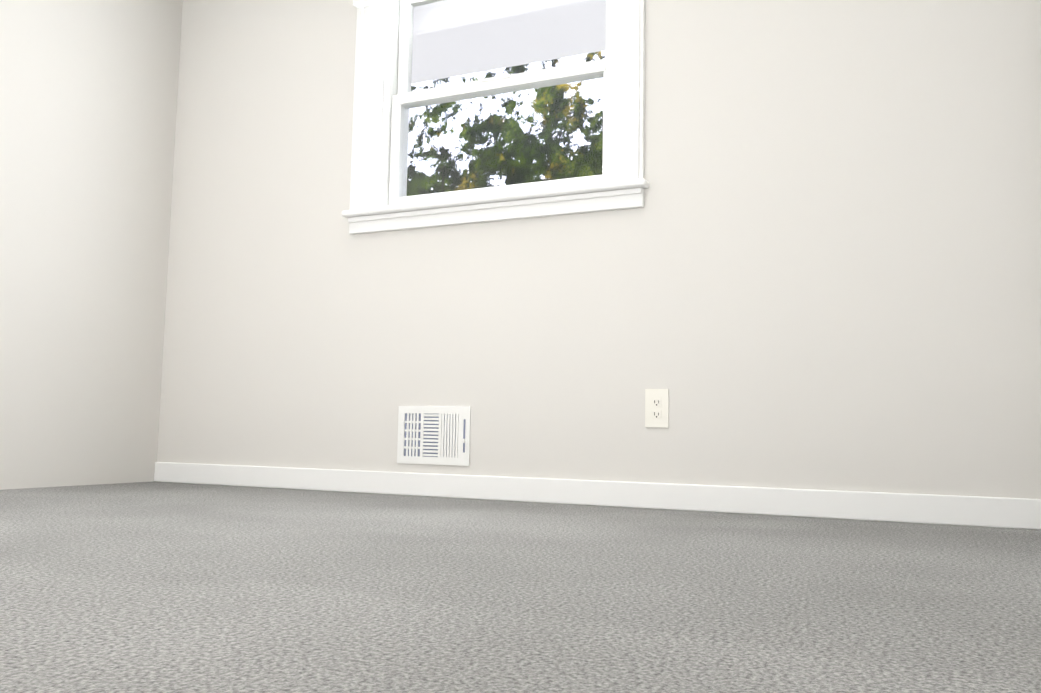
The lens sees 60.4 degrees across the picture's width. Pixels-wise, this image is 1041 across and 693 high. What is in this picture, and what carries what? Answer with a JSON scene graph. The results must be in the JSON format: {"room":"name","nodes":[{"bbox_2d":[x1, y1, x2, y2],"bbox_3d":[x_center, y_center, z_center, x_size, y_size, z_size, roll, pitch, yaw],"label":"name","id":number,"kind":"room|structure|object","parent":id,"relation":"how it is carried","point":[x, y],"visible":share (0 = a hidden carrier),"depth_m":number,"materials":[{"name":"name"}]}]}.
{"room":"empty bedroom","nodes":[
{"label":"empty bedroom","id":0,"kind":"room"},
{"bbox_2d":[0,0,182,489],"bbox_3d":[-2.353,-0.782,2.515,0.120,2.440,3.820,-2,-6,25],"label":"wall","id":1,"kind":"structure","parent":0,"point":[88,98],"depth_m":3.61,"materials":[{"name":"white paint"}]},
{"bbox_2d":[0,481,1040,692],"bbox_3d":[-0.814,0.421,1.666,3.570,0.060,3.820,-2,-6,25],"label":"floor","id":2,"kind":"structure","parent":0,"point":[154,587],"depth_m":1.33,"materials":[{"name":"carpet"}]},
{"bbox_2d":[157,0,1040,498],"bbox_3d":[0.370,-0.665,3.230,4.440,2.440,0.200,-2,-6,25],"label":"wall","id":3,"kind":"structure","parent":0,"point":[813,262],"depth_m":3.00,"materials":[{"name":"white paint"}]},
{"bbox_2d":[397,406,470,465],"bbox_3d":[-0.328,0.331,3.336,0.310,0.217,0.016,-2,-6,25],"label":"air vent","id":4,"kind":"object","parent":3,"relation":"in","point":[436,435],"visible":1,"depth_m":3.34,"materials":[{"name":"white plastic"}]},
{"bbox_2d":[366,0,624,207],"bbox_3d":[-0.074,-1.012,3.475,1.092,0.992,0.200,-2,-6,25],"label":"liner","id":5,"kind":"object","parent":3,"relation":"attached to","point":[385,46],"visible":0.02,"depth_m":3.62,"materials":[{"name":"white wood"}]},
{"bbox_2d":[389,0,614,205],"bbox_3d":[-0.080,-1.009,3.464,0.954,0.926,0.079,-2,-6,25],"label":"window","id":6,"kind":"structure","parent":5,"relation":"attached to","point":[405,97],"depth_m":3.45,"materials":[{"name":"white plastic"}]},
{"bbox_2d":[342,179,648,217],"bbox_3d":[-0.123,-0.540,3.344,1.256,0.025,0.110,-2,-6,25],"label":"stool","id":7,"kind":"object","parent":3,"relation":"attached to","point":[581,189],"visible":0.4,"depth_m":3.26,"materials":[{"name":"white wood"}]},
{"bbox_2d":[348,0,644,234],"bbox_3d":[-0.124,-1.022,3.370,1.244,1.120,0.034,-2,-6,25],"label":"window casing","id":8,"kind":"structure","parent":3,"relation":"in","point":[634,75],"depth_m":3.25,"materials":[{"name":"white wood"}]},
{"bbox_2d":[411,0,605,83],"bbox_3d":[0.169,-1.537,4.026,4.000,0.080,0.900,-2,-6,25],"label":"window blind","id":9,"kind":"object","parent":3,"relation":"attached to","point":[488,56],"depth_m":4.24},
{"bbox_2d":[154,462,1040,529],"bbox_3d":[-0.040,0.506,3.174,3.450,0.085,0.030,-2,-6,25],"label":"baseboard","id":10,"kind":"structure","parent":3,"relation":"attached to","point":[1003,512],"depth_m":2.93,"materials":[{"name":"white wood"}]},
{"bbox_2d":[645,389,668,427],"bbox_3d":[0.455,0.206,2.985,0.080,0.128,0.007,-2,-6,25],"label":"electrical outlet plate","id":11,"kind":"object","parent":3,"relation":"attached to","point":[656,407],"visible":1,"depth_m":2.98,"materials":[{"name":"white plastic"}]},
{"label":"outside","id":12,"kind":"structure","parent":0,"visible":0},
{"bbox_2d":[407,50,605,195],"bbox_3d":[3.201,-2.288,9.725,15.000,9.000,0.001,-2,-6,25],"label":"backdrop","id":13,"kind":"structure","parent":12,"point":[512,105],"depth_m":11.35,"materials":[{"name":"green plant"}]}
]}

